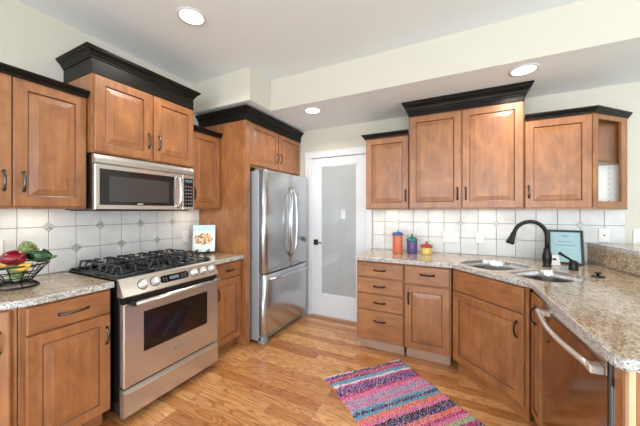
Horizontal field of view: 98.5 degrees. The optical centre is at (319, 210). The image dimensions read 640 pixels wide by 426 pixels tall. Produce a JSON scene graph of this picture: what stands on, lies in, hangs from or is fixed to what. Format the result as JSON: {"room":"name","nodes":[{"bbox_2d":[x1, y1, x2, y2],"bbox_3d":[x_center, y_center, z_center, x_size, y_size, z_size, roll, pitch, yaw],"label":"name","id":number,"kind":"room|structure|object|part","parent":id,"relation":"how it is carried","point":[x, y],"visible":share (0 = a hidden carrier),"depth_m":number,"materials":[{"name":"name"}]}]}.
{"room":"kitchen","nodes":[
{"label":"kitchen","id":0,"kind":"room"},
{"bbox_2d":[0,0,198,280],"bbox_3d":[-1.572,-0.007,2.671,0.071,2.735,3.040,0,0,27],"label":"wall","id":1,"kind":"structure","parent":0,"point":[73,236],"depth_m":2.02,"materials":[{"name":"grey tile"}]},
{"bbox_2d":[0,239,2,254],"bbox_3d":[-2.013,0.240,1.704,0.008,0.116,0.072,0,0,27],"label":"wall outlet","id":2,"kind":"object","parent":1,"relation":"attached to","point":[1,241],"visible":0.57,"depth_m":1.73,"materials":[{"name":"white plastic"}]},
{"bbox_2d":[0,62,89,208],"bbox_3d":[-1.864,-0.406,1.617,0.374,0.789,0.700,0,0,27],"label":"upper cabinet","id":3,"kind":"object","parent":1,"relation":"attached to","point":[43,119],"visible":1,"depth_m":1.65,"materials":[{"name":"brown wood"}]},
{"bbox_3d":[-1.731,-0.167,1.512,0.030,0.121,0.017,0,0,27],"label":"handle","id":4,"kind":"part","parent":3,"relation":"part of","materials":[{"name":"grey metal"}]},
{"bbox_3d":[-1.816,-0.391,1.398,0.020,0.733,0.343,0,0,27],"label":"door","id":5,"kind":"part","parent":3,"relation":"part of","materials":[{"name":"brown wood"}]},
{"bbox_3d":[-1.696,-0.167,1.582,0.030,0.121,0.017,0,0,27],"label":"handle","id":6,"kind":"part","parent":3,"relation":"part of","materials":[{"name":"grey metal"}]},
{"bbox_3d":[-1.713,-0.779,1.541,0.036,0.044,0.700,0,0,27],"label":"crown molding","id":7,"kind":"part","parent":3,"relation":"part of","materials":[{"name":"black wood"}]},
{"bbox_2d":[55,41,200,167],"bbox_3d":[-1.500,-0.741,2.267,0.440,0.698,0.882,0,0,27],"label":"upper cabinet","id":8,"kind":"object","parent":1,"relation":"attached to","point":[133,111],"visible":0.96,"depth_m":2.05,"materials":[{"name":"brown wood"}]},
{"bbox_3d":[-1.427,-0.658,2.016,0.020,0.517,0.379,0,0,27],"label":"door","id":9,"kind":"part","parent":8,"relation":"part of","materials":[{"name":"brown wood"}]},
{"bbox_3d":[-1.500,-1.007,2.267,0.440,0.166,0.882,0,0,27],"label":"crown molding","id":10,"kind":"part","parent":8,"relation":"part of","materials":[{"name":"black wood"}]},
{"bbox_2d":[65,153,193,210],"bbox_3d":[-1.485,-0.190,2.249,0.482,0.385,0.764,0,0,27],"label":"microwave","id":11,"kind":"object","parent":8,"relation":"attached to","point":[113,183],"visible":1,"depth_m":2.05,"materials":[{"name":"silver metal"}]},
{"bbox_3d":[-1.361,-0.161,2.120,0.036,0.308,0.645,0,0,27],"label":"door","id":12,"kind":"part","parent":11,"relation":"part of","materials":[{"name":"silver metal"}]},
{"bbox_3d":[-1.336,-0.350,2.174,0.040,0.063,0.764,0,0,27],"label":"vent panel","id":13,"kind":"part","parent":11,"relation":"part of","materials":[{"name":"silver metal"}]},
{"bbox_3d":[-1.196,-0.159,2.350,0.057,0.276,0.021,0,0,27],"label":"handle","id":14,"kind":"part","parent":11,"relation":"part of","materials":[{"name":"silver metal"}]},
{"bbox_3d":[-1.188,-0.161,2.462,0.036,0.308,0.116,0,0,27],"label":"control panel","id":15,"kind":"part","parent":11,"relation":"part of","materials":[{"name":"silver metal"}]},
{"bbox_3d":[-1.292,-0.547,2.228,0.030,0.121,0.017,0,0,27],"label":"handle","id":16,"kind":"part","parent":8,"relation":"part of","materials":[{"name":"grey metal"}]},
{"bbox_3d":[-1.250,-0.658,2.368,0.020,0.517,0.365,0,0,27],"label":"door","id":17,"kind":"part","parent":8,"relation":"part of","materials":[{"name":"brown wood"}]},
{"bbox_2d":[183,231,188,241],"bbox_3d":[-1.413,0.274,2.899,0.008,0.116,0.072,0,0,27],"label":"wall outlet","id":18,"kind":"object","parent":1,"relation":"attached to","point":[185,233],"visible":1,"depth_m":2.90,"materials":[{"name":"white plastic"}]},
{"bbox_2d":[191,124,222,209],"bbox_3d":[-1.267,-0.407,2.804,0.374,0.791,0.368,0,0,27],"label":"upper cabinet","id":19,"kind":"object","parent":1,"relation":"attached to","point":[206,142],"visible":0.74,"depth_m":2.74,"materials":[{"name":"brown wood"}]},
{"bbox_3d":[-1.116,-0.781,2.728,0.036,0.044,0.368,0,0,27],"label":"crown molding","id":20,"kind":"part","parent":19,"relation":"part of","materials":[{"name":"black wood"}]},
{"bbox_2d":[17,0,581,83],"bbox_3d":[-0.690,-1.415,-0.370,10.340,0.080,7.960,0,0,27],"label":"ceiling","id":21,"kind":"structure","parent":0,"point":[278,39],"depth_m":2.07,"materials":[{"name":"white paint"}]},
{"bbox_2d":[176,6,206,25],"bbox_3d":[-0.910,-1.371,1.952,0.196,0.006,0.196,0,0,27],"label":"recessed light","id":22,"kind":"object","parent":21,"relation":"in","point":[191,16],"visible":1,"depth_m":1.94,"materials":[{"name":"white"}]},
{"bbox_3d":[-0.910,-1.372,1.952,0.152,0.004,0.152,0,0,27],"label":"bulb","id":23,"kind":"part","parent":22,"relation":"part of","materials":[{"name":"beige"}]},
{"bbox_2d":[98,314,536,425],"bbox_3d":[-0.690,1.400,-0.370,10.340,0.080,7.960,0,0,27],"label":"floor","id":24,"kind":"structure","parent":0,"point":[280,381],"depth_m":2.13,"materials":[{"name":"brown oak wood"}]},
{"bbox_2d":[0,308,16,425],"bbox_3d":[-1.857,0.920,1.381,0.590,0.879,0.305,0,0,27],"label":"base cabinet","id":25,"kind":"object","parent":24,"relation":"on","point":[8,317],"visible":0.98,"depth_m":1.36,"materials":[{"name":"brown wood"}]},
{"bbox_2d":[17,288,109,425],"bbox_3d":[-1.671,0.920,1.689,0.653,0.879,0.405,0,0,27],"label":"base cabinet","id":26,"kind":"object","parent":24,"relation":"on","point":[63,345],"visible":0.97,"depth_m":1.53,"materials":[{"name":"brown wood"}]},
{"bbox_2d":[0,272,113,309],"bbox_3d":[-1.746,0.463,1.540,0.654,0.035,0.743,0,0,27],"label":"countertop","id":27,"kind":"structure","parent":26,"relation":"on","point":[60,285],"depth_m":1.57,"materials":[{"name":"stone"}]},
{"bbox_2d":[0,260,49,290],"bbox_3d":[-1.772,0.376,1.607,0.285,0.136,0.285,0,0,27],"label":"wire basket","id":28,"kind":"object","parent":27,"relation":"on","point":[10,282],"visible":0.84,"depth_m":1.58,"materials":[{"name":"black metal"}]},
{"bbox_2d":[0,263,9,267],"bbox_3d":[-1.828,0.309,1.600,0.057,0.056,0.102,0,0,-36],"label":"squash","id":29,"kind":"object","parent":28,"relation":"in","point":[1,265],"visible":0.26,"depth_m":1.57,"materials":[{"name":"yellow food"}]},
{"bbox_2d":[6,265,28,277],"bbox_3d":[-1.731,0.346,1.577,0.078,0.075,0.075,0,0,-25],"label":"artichoke","id":30,"kind":"object","parent":28,"relation":"in","point":[10,270],"visible":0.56,"depth_m":1.55,"materials":[{"name":"green plant"}]},
{"bbox_2d":[0,250,26,265],"bbox_3d":[-1.739,0.267,1.543,0.158,0.088,0.086,0,0,-4],"label":"pepper","id":31,"kind":"object","parent":30,"relation":"on","point":[13,257],"visible":1,"depth_m":1.52,"materials":[{"name":"red food"}]},
{"bbox_2d":[8,275,27,281],"bbox_3d":[-1.762,0.389,1.609,0.096,0.047,0.052,0,0,-11],"label":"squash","id":32,"kind":"object","parent":28,"relation":"in","point":[16,280],"visible":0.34,"depth_m":1.60,"materials":[{"name":"green food"}]},
{"bbox_2d":[13,262,33,270],"bbox_3d":[-1.669,0.316,1.550,0.086,0.048,0.043,0,0,-37],"label":"squash","id":33,"kind":"object","parent":28,"relation":"in","point":[27,265],"visible":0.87,"depth_m":1.54,"materials":[{"name":"yellow food"}]},
{"bbox_2d":[17,241,36,252],"bbox_3d":[-1.759,0.235,1.657,0.086,0.109,0.087,0,0,-13],"label":"artichoke","id":34,"kind":"object","parent":28,"relation":"in","point":[25,246],"visible":0.72,"depth_m":1.63,"materials":[{"name":"green plant"}]},
{"bbox_2d":[24,248,56,261],"bbox_3d":[-1.638,0.265,1.622,0.168,0.082,0.081,0,0,2],"label":"pepper","id":35,"kind":"object","parent":28,"relation":"in","point":[36,255],"visible":0.96,"depth_m":1.60,"materials":[{"name":"green food"}]},
{"bbox_3d":[-1.410,0.568,1.569,0.020,0.140,0.377,0,0,27],"label":"drawer","id":36,"kind":"part","parent":26,"relation":"part of","materials":[{"name":"brown wood"}]},
{"bbox_3d":[-1.387,0.570,1.562,0.030,0.017,0.146,0,0,27],"label":"handle","id":37,"kind":"part","parent":26,"relation":"part of","materials":[{"name":"grey metal"}]},
{"bbox_3d":[-1.313,0.775,1.706,0.030,0.116,0.017,0,0,27],"label":"handle","id":38,"kind":"part","parent":26,"relation":"part of","materials":[{"name":"grey metal"}]},
{"bbox_2d":[69,249,219,419],"bbox_3d":[-1.337,0.862,2.200,0.761,0.996,0.770,0,0,27],"label":"gas range","id":39,"kind":"object","parent":24,"relation":"on","point":[164,306],"visible":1,"depth_m":1.96,"materials":[{"name":"silver metal"}]},
{"bbox_2d":[69,249,210,282],"bbox_3d":[-1.401,0.412,2.233,0.618,0.096,0.770,0,0,27],"label":"cooktop","id":40,"kind":"object","parent":39,"relation":"in","point":[117,270],"depth_m":2.07,"materials":[{"name":"black metal"}]},
{"bbox_3d":[-1.178,0.493,1.845,0.062,0.066,0.069,0,0,27],"label":"knob","id":41,"kind":"part","parent":39,"relation":"part of","materials":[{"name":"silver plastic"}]},
{"bbox_3d":[-1.140,0.493,1.919,0.062,0.066,0.069,0,0,27],"label":"knob","id":42,"kind":"part","parent":39,"relation":"part of","materials":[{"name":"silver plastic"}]},
{"bbox_3d":[-1.090,0.495,2.076,0.074,0.113,0.762,0,0,27],"label":"control panel","id":43,"kind":"part","parent":39,"relation":"part of","materials":[{"name":"silver metal"}]},
{"bbox_3d":[-1.077,0.839,2.070,0.044,0.570,0.754,0,0,27],"label":"oven door","id":44,"kind":"part","parent":39,"relation":"part of","materials":[{"name":"silver metal"}]},
{"bbox_3d":[-1.075,1.224,2.069,0.048,0.181,0.754,0,0,27],"label":"drawer","id":45,"kind":"part","parent":39,"relation":"part of","materials":[{"name":"silver metal"}]},
{"bbox_3d":[-1.008,0.590,2.035,0.025,0.025,0.672,0,0,27],"label":"handle","id":46,"kind":"part","parent":39,"relation":"part of","materials":[{"name":"silver metal"}]},
{"bbox_3d":[-0.999,0.493,2.200,0.062,0.066,0.069,0,0,27],"label":"knob","id":47,"kind":"part","parent":39,"relation":"part of","materials":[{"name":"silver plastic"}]},
{"bbox_3d":[-0.962,0.493,2.275,0.062,0.066,0.069,0,0,27],"label":"knob","id":48,"kind":"part","parent":39,"relation":"part of","materials":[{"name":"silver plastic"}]},
{"bbox_3d":[-0.925,0.493,2.348,0.062,0.066,0.069,0,0,27],"label":"knob","id":49,"kind":"part","parent":39,"relation":"part of","materials":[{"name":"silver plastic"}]},
{"bbox_2d":[216,259,240,353],"bbox_3d":[-1.140,0.920,2.746,0.653,0.879,0.372,0,0,27],"label":"base cabinet","id":50,"kind":"object","parent":24,"relation":"on","point":[229,285],"visible":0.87,"depth_m":2.63,"materials":[{"name":"brown wood"}]},
{"bbox_2d":[171,252,243,264],"bbox_3d":[-1.140,0.463,2.745,0.654,0.035,0.376,0,0,27],"label":"countertop","id":51,"kind":"structure","parent":50,"relation":"on","point":[218,258],"depth_m":2.67,"materials":[{"name":"stone"}]},
{"bbox_3d":[-1.217,0.358,2.872,0.144,0.174,0.161,0,0,-13],"label":"easel","id":52,"kind":"object","parent":51,"relation":"on","visible":0},
{"bbox_2d":[192,225,214,251],"bbox_3d":[-1.204,0.288,2.862,0.215,0.274,0.059,0,0,-13],"label":"cookbook","id":53,"kind":"object","parent":52,"relation":"on","point":[203,235],"visible":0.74,"depth_m":2.85,"materials":[{"name":"white paper"}]},
{"bbox_3d":[-0.876,0.568,2.631,0.020,0.140,0.333,0,0,27],"label":"drawer","id":54,"kind":"part","parent":50,"relation":"part of","materials":[{"name":"brown wood"}]},
{"bbox_2d":[195,105,303,345],"bbox_3d":[-0.793,0.162,3.352,0.728,2.396,1.116,0,0,27],"label":"tall cabinet","id":55,"kind":"object","parent":24,"relation":"on","point":[251,139],"visible":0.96,"depth_m":2.86,"materials":[{"name":"brown wood"}]},
{"bbox_3d":[-1.030,0.210,2.937,0.678,2.300,0.062,0,0,27],"label":"panel","id":56,"kind":"part","parent":55,"relation":"part of","materials":[{"name":"brown wood"}]},
{"bbox_3d":[-0.793,-0.974,3.352,0.728,0.124,1.116,0,0,27],"label":"crown molding","id":57,"kind":"part","parent":55,"relation":"part of","materials":[{"name":"black wood"}]},
{"bbox_3d":[-0.610,-0.690,3.039,0.020,0.430,0.490,0,0,27],"label":"door","id":58,"kind":"part","parent":55,"relation":"part of","materials":[{"name":"brown wood"}]},
{"bbox_3d":[-0.385,-0.690,3.486,0.020,0.430,0.478,0,0,27],"label":"door","id":59,"kind":"part","parent":55,"relation":"part of","materials":[{"name":"brown wood"}]},
{"bbox_2d":[250,169,307,344],"bbox_3d":[-0.681,0.465,3.336,0.883,1.790,0.905,0,0,27],"label":"refrigerator","id":60,"kind":"object","parent":24,"relation":"on","point":[278,200],"visible":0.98,"depth_m":2.94,"materials":[{"name":"silver metal"}]},
{"bbox_3d":[-0.482,0.112,2.984,0.084,1.060,0.450,0,0,27],"label":"door","id":61,"kind":"part","parent":60,"relation":"part of","materials":[{"name":"silver metal"}]},
{"bbox_3d":[-0.381,0.965,3.185,0.084,0.621,0.901,0,0,27],"label":"freezer drawer","id":62,"kind":"part","parent":60,"relation":"part of","materials":[{"name":"silver metal"}]},
{"bbox_3d":[-0.315,0.699,3.174,0.081,0.033,0.787,0,0,27],"label":"handle","id":63,"kind":"part","parent":60,"relation":"part of","materials":[{"name":"silver metal"}]},
{"bbox_3d":[-0.326,0.128,3.124,0.036,0.785,0.078,0,0,-29],"label":"handle","id":64,"kind":"part","parent":60,"relation":"part of","materials":[{"name":"silver metal"}]},
{"bbox_3d":[-0.297,0.128,3.182,0.078,0.785,0.036,0,0,-8],"label":"handle","id":65,"kind":"part","parent":60,"relation":"part of","materials":[{"name":"silver metal"}]},
{"bbox_3d":[-0.278,0.112,3.389,0.084,1.060,0.445,0,0,27],"label":"door","id":66,"kind":"part","parent":60,"relation":"part of","materials":[{"name":"silver metal"}]},
{"bbox_2d":[357,260,406,354],"bbox_3d":[0.692,0.920,2.875,0.452,0.879,0.638,0,0,27],"label":"base cabinet","id":67,"kind":"object","parent":24,"relation":"on","point":[380,285],"visible":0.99,"depth_m":2.62,"materials":[{"name":"brown wood"}]},
{"bbox_3d":[0.566,1.103,2.626,0.442,0.278,0.020,0,0,27],"label":"drawer","id":68,"kind":"part","parent":67,"relation":"part of","materials":[{"name":"brown wood"}]},
{"bbox_3d":[0.566,0.879,2.626,0.442,0.146,0.020,0,0,27],"label":"drawer","id":69,"kind":"part","parent":67,"relation":"part of","materials":[{"name":"brown wood"}]},
{"bbox_3d":[0.566,0.723,2.626,0.442,0.142,0.020,0,0,27],"label":"drawer","id":70,"kind":"part","parent":67,"relation":"part of","materials":[{"name":"brown wood"}]},
{"bbox_3d":[0.566,0.569,2.626,0.442,0.142,0.020,0,0,27],"label":"drawer","id":71,"kind":"part","parent":67,"relation":"part of","materials":[{"name":"brown wood"}]},
{"bbox_2d":[354,248,639,371],"bbox_3d":[1.129,0.463,1.859,2.177,0.035,2.041,0,0,27],"label":"countertop","id":72,"kind":"structure","parent":67,"relation":"on","point":[605,312],"depth_m":1.46,"materials":[{"name":"stone"}]},
{"bbox_2d":[392,230,402,252],"bbox_3d":[0.819,0.324,2.907,0.119,0.242,0.119,0,0,27],"label":"canister","id":73,"kind":"object","parent":72,"relation":"on","point":[397,236],"visible":0.99,"depth_m":2.87,"materials":[{"name":"orange ceramic"}]},
{"bbox_3d":[0.819,0.240,2.907,0.119,0.034,0.119,0,0,27],"label":"lid","id":74,"kind":"part","parent":73,"relation":"part of","materials":[{"name":"blue ceramic"}]},
{"bbox_2d":[406,234,417,253],"bbox_3d":[0.959,0.345,2.870,0.119,0.200,0.119,0,0,27],"label":"canister","id":75,"kind":"object","parent":72,"relation":"on","point":[411,241],"visible":1,"depth_m":2.83,"materials":[{"name":"purple ceramic"}]},
{"bbox_3d":[0.959,0.293,2.870,0.119,0.048,0.119,0,0,27],"label":"lid","id":76,"kind":"part","parent":75,"relation":"part of","materials":[{"name":"teal ceramic"}]},
{"bbox_2d":[420,241,432,254],"bbox_3d":[1.089,0.380,2.816,0.119,0.130,0.119,0,0,27],"label":"canister","id":77,"kind":"object","parent":72,"relation":"on","point":[426,249],"visible":1,"depth_m":2.77,"materials":[{"name":"yellow ceramic"}]},
{"bbox_3d":[1.089,0.356,2.816,0.119,0.038,0.119,0,0,27],"label":"lid","id":78,"kind":"part","parent":77,"relation":"part of","materials":[{"name":"red ceramic"}]},
{"bbox_2d":[460,260,586,291],"bbox_3d":[1.492,0.569,2.102,0.471,0.246,0.768,0,0,-18],"label":"sink","id":79,"kind":"object","parent":72,"relation":"in","point":[542,275],"visible":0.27,"depth_m":2.08,"materials":[{"name":"silver metal"}]},
{"bbox_3d":[1.433,0.569,2.279,0.471,0.246,0.395,0,0,-18],"label":"bowl","id":80,"kind":"part","parent":79,"relation":"part of","materials":[{"name":"silver metal"}]},
{"bbox_3d":[1.568,0.554,1.892,0.418,0.216,0.322,0,0,-18],"label":"bowl","id":81,"kind":"part","parent":79,"relation":"part of","materials":[{"name":"silver metal"}]},
{"bbox_2d":[506,220,551,266],"bbox_3d":[1.675,0.259,2.214,0.333,0.371,0.066,0,0,9],"label":"kitchen faucet","id":82,"kind":"object","parent":72,"relation":"on","point":[546,255],"visible":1,"depth_m":2.19,"materials":[{"name":"black metal"}]},
{"bbox_3d":[1.689,0.189,2.211,0.270,0.231,0.031,0,0,9],"label":"spout","id":83,"kind":"part","parent":82,"relation":"part of","materials":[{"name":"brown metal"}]},
{"bbox_2d":[551,255,559,264],"bbox_3d":[1.923,0.406,2.268,0.072,0.079,0.049,0,0,13],"label":"note card","id":84,"kind":"object","parent":72,"relation":"on","point":[555,258],"visible":0.75,"depth_m":2.25,"materials":[{"name":"white paper"}]},
{"bbox_2d":[548,230,584,265],"bbox_3d":[2.055,0.306,2.308,0.225,0.282,0.080,0,0,35],"label":"framed certificate","id":85,"kind":"object","parent":72,"relation":"on","point":[570,243],"visible":0.92,"depth_m":2.30,"materials":[{"name":"blue paper"}]},
{"bbox_2d":[558,252,578,270],"bbox_3d":[1.867,0.377,2.076,0.131,0.136,0.064,0,0,20],"label":"lever","id":86,"kind":"object","parent":72,"relation":"on","point":[573,265],"visible":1,"depth_m":2.05,"materials":[{"name":"black metal"}]},
{"bbox_3d":[1.852,0.351,2.071,0.108,0.083,0.024,0,0,8],"label":"lever","id":87,"kind":"part","parent":86,"relation":"part of","materials":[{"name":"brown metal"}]},
{"bbox_2d":[590,272,605,277],"bbox_3d":[1.863,0.428,1.847,0.072,0.034,0.071,0,0,27],"label":"stopper","id":88,"kind":"object","parent":72,"relation":"on","point":[597,275],"visible":1,"depth_m":1.83,"materials":[{"name":"black plastic"}]},
{"bbox_2d":[324,359,484,425],"bbox_3d":[0.624,1.352,1.772,0.764,0.014,1.298,0,0,-22],"label":"rag rug","id":89,"kind":"object","parent":24,"relation":"on","point":[392,393],"visible":1,"depth_m":1.97,"materials":[{"name":"multicoloured fabric"}]},
{"bbox_2d":[404,264,452,364],"bbox_3d":[1.070,0.920,2.685,0.392,0.879,0.638,0,0,27],"label":"base cabinet","id":90,"kind":"object","parent":24,"relation":"on","point":[428,290],"visible":0.98,"depth_m":2.44,"materials":[{"name":"brown wood"}]},
{"bbox_3d":[0.943,0.579,2.436,0.372,0.162,0.020,0,0,27],"label":"drawer","id":91,"kind":"part","parent":90,"relation":"part of","materials":[{"name":"brown wood"}]},
{"bbox_3d":[0.943,0.957,2.436,0.372,0.570,0.020,0,0,27],"label":"door","id":92,"kind":"part","parent":90,"relation":"part of","materials":[{"name":"brown wood"}]},
{"bbox_2d":[453,268,530,421],"bbox_3d":[1.392,0.920,2.094,0.450,0.879,0.620,0,0,-18],"label":"base cabinet","id":93,"kind":"object","parent":24,"relation":"on","point":[492,322],"visible":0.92,"depth_m":1.96,"materials":[{"name":"brown wood"}]},
{"bbox_3d":[1.215,0.580,2.041,0.020,0.165,0.586,0,0,-18],"label":"drawer","id":94,"kind":"part","parent":93,"relation":"part of","materials":[{"name":"brown wood"}]},
{"bbox_3d":[1.215,0.961,2.041,0.020,0.575,0.586,0,0,-18],"label":"door","id":95,"kind":"part","parent":93,"relation":"part of","materials":[{"name":"brown wood"}]},
{"bbox_3d":[1.270,0.773,1.795,0.030,0.116,0.017,0,0,-18],"label":"handle","id":96,"kind":"part","parent":93,"relation":"part of","materials":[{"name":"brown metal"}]},
{"bbox_2d":[530,290,543,425],"bbox_3d":[1.505,0.921,1.549,0.548,0.878,0.204,0,0,24],"label":"base cabinet","id":97,"kind":"object","parent":24,"relation":"on","point":[537,301],"visible":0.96,"depth_m":1.62,"materials":[{"name":"brown wood"}]},
{"bbox_3d":[1.254,0.618,1.623,0.030,0.116,0.017,0,0,24],"label":"handle","id":98,"kind":"part","parent":97,"relation":"part of","materials":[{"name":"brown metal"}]},
{"bbox_2d":[535,301,611,425],"bbox_3d":[1.335,0.926,1.133,0.629,0.868,0.677,0,0,24],"label":"dishwasher","id":99,"kind":"object","parent":24,"relation":"on","point":[577,380],"visible":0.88,"depth_m":1.18,"materials":[{"name":"silver metal"}]},
{"bbox_3d":[1.076,0.560,1.260,0.052,0.023,0.588,0,0,24],"label":"handle","id":100,"kind":"part","parent":99,"relation":"part of","materials":[{"name":"silver metal"}]},
{"bbox_2d":[587,242,639,277],"bbox_3d":[2.211,0.818,1.393,0.400,1.085,1.978,0,0,18],"label":"raised bar","id":101,"kind":"object","parent":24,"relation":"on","point":[624,258],"visible":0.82,"depth_m":2.08,"materials":[{"name":"beige stone"}]},
{"bbox_2d":[612,365,639,425],"bbox_3d":[1.314,0.920,0.739,0.775,0.879,0.100,0,0,21],"label":"peninsula end panel","id":102,"kind":"object","parent":24,"relation":"on","point":[625,384],"visible":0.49,"depth_m":0.85,"materials":[{"name":"brown wood"}]},
{"bbox_3d":[0.952,0.920,0.844,0.018,0.879,0.018,0,0,16],"label":"corner post","id":103,"kind":"part","parent":102,"relation":"part of","materials":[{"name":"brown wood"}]},
{"bbox_2d":[193,0,639,131],"bbox_3d":[2.082,-1.217,1.891,7.180,0.314,1.150,0,0,27],"label":"ceiling soffit","id":104,"kind":"structure","parent":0,"point":[584,44],"depth_m":2.25,"materials":[{"name":"beige paint"}]},
{"bbox_2d":[303,107,321,113],"bbox_3d":[-0.078,-1.056,2.916,0.196,0.006,0.196,0,0,27],"label":"recessed light","id":105,"kind":"object","parent":104,"relation":"in","point":[310,110],"visible":1,"depth_m":2.90,"materials":[{"name":"white"}]},
{"bbox_3d":[-0.078,-1.057,2.916,0.152,0.004,0.152,0,0,27],"label":"bulb","id":106,"kind":"part","parent":105,"relation":"part of","materials":[{"name":"beige glass"}]},
{"bbox_2d":[508,63,539,76],"bbox_3d":[1.536,-1.056,2.076,0.196,0.006,0.196,0,0,27],"label":"recessed light","id":107,"kind":"object","parent":104,"relation":"in","point":[522,70],"visible":1,"depth_m":2.07,"materials":[{"name":"white"}]},
{"bbox_3d":[1.536,-1.057,2.076,0.152,0.004,0.152,0,0,27],"label":"bulb","id":108,"kind":"part","parent":107,"relation":"part of","materials":[{"name":"beige glass"}]},
{"bbox_2d":[299,82,639,340],"bbox_3d":[2.338,-0.007,2.467,7.240,2.735,0.131,0,0,27],"label":"wall","id":109,"kind":"structure","parent":0,"point":[497,225],"depth_m":2.65,"materials":[{"name":"grey tile"}]},
{"bbox_2d":[312,154,365,321],"bbox_3d":[0.210,0.337,3.433,0.730,2.023,0.075,0,0,27],"label":"door","id":110,"kind":"structure","parent":109,"relation":"in","point":[338,183],"depth_m":3.46,"materials":[{"name":"white wood"}]},
{"bbox_3d":[0.231,0.250,3.461,0.467,1.630,0.005,0,0,27],"label":"glass pane","id":111,"kind":"part","parent":110,"relation":"part of","materials":[{"name":"grey glass"}]},
{"bbox_2d":[305,146,372,313],"bbox_3d":[0.211,0.295,3.457,0.910,2.130,0.034,0,0,27],"label":"trim","id":112,"kind":"structure","parent":109,"relation":"attached to","point":[309,156],"depth_m":3.61,"materials":[{"name":"white wood"}]},
{"bbox_2d":[361,129,412,209],"bbox_3d":[0.740,-0.410,3.004,0.484,0.796,0.364,0,0,27],"label":"upper cabinet","id":113,"kind":"object","parent":109,"relation":"attached to","point":[387,153],"visible":0.93,"depth_m":2.86,"materials":[{"name":"brown wood"}]},
{"bbox_3d":[0.740,-0.786,3.004,0.484,0.044,0.364,0,0,27],"label":"crown molding","id":114,"kind":"part","parent":113,"relation":"part of","materials":[{"name":"black wood"}]},
{"bbox_2d":[443,231,458,242],"bbox_3d":[1.365,0.272,2.874,0.152,0.118,0.016,0,0,27],"label":"light switch","id":115,"kind":"object","parent":109,"relation":"attached to","point":[448,236],"visible":1,"depth_m":2.87,"materials":[{"name":"white plastic"}]},
{"bbox_2d":[402,80,533,209],"bbox_3d":[1.365,-0.534,2.655,1.046,1.044,0.426,0,0,27],"label":"upper cabinet","id":116,"kind":"object","parent":109,"relation":"attached to","point":[466,149],"visible":1,"depth_m":2.49,"materials":[{"name":"brown wood"}]},
{"bbox_3d":[1.092,-0.472,2.630,0.454,0.896,0.020,0,0,27],"label":"door","id":117,"kind":"part","parent":116,"relation":"part of","materials":[{"name":"brown wood"}]},
{"bbox_3d":[1.365,-0.991,2.655,1.046,0.130,0.426,0,0,27],"label":"crown molding","id":118,"kind":"part","parent":116,"relation":"part of","materials":[{"name":"black wood"}]},
{"bbox_3d":[1.506,-0.472,2.422,0.456,0.896,0.020,0,0,27],"label":"door","id":119,"kind":"part","parent":116,"relation":"part of","materials":[{"name":"brown wood"}]},
{"bbox_2d":[476,231,483,242],"bbox_3d":[1.601,0.268,2.760,0.072,0.116,0.008,0,0,27],"label":"wall outlet","id":120,"kind":"object","parent":109,"relation":"attached to","point":[479,235],"visible":1,"depth_m":2.76,"materials":[{"name":"white plastic"}]},
{"bbox_2d":[524,105,632,208],"bbox_3d":[2.149,-0.409,2.296,0.776,0.794,0.364,0,0,27],"label":"upper cabinet","id":121,"kind":"object","parent":109,"relation":"attached to","point":[564,150],"visible":0.98,"depth_m":2.26,"materials":[{"name":"brown wood"}]},
{"bbox_3d":[1.935,-0.391,2.251,0.426,0.733,0.020,0,0,27],"label":"door","id":122,"kind":"part","parent":121,"relation":"part of","materials":[{"name":"brown wood"}]},
{"bbox_3d":[2.147,-0.018,2.313,0.757,0.012,0.330,0,0,27],"label":"light rail","id":123,"kind":"part","parent":121,"relation":"part of","materials":[{"name":"brown wood"}]},
{"bbox_3d":[2.138,-0.784,2.209,0.846,0.044,0.214,0,0,3],"label":"crown molding","id":124,"kind":"part","parent":121,"relation":"part of","materials":[{"name":"black wood"}]},
{"bbox_2d":[598,160,618,165],"bbox_3d":[2.326,-0.396,2.243,0.264,0.018,0.278,0,0,27],"label":"shelf","id":125,"kind":"object","parent":121,"relation":"attached to","point":[600,162],"depth_m":2.28,"materials":[{"name":"brown wood"}]},
{"bbox_2d":[598,228,609,241],"bbox_3d":[2.420,0.210,2.346,0.072,0.116,0.010,0,0,27],"label":"wall outlet","id":126,"kind":"object","parent":109,"relation":"attached to","point":[603,233],"visible":1,"depth_m":2.35,"materials":[{"name":"white plastic"}]},
{"bbox_2d":[633,229,639,243],"bbox_3d":[2.619,0.242,2.259,0.075,0.180,0.008,0,0,27],"label":"wall outlet","id":127,"kind":"object","parent":109,"relation":"attached to","point":[636,232],"visible":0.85,"depth_m":2.27,"materials":[{"name":"white plastic"}]}
]}

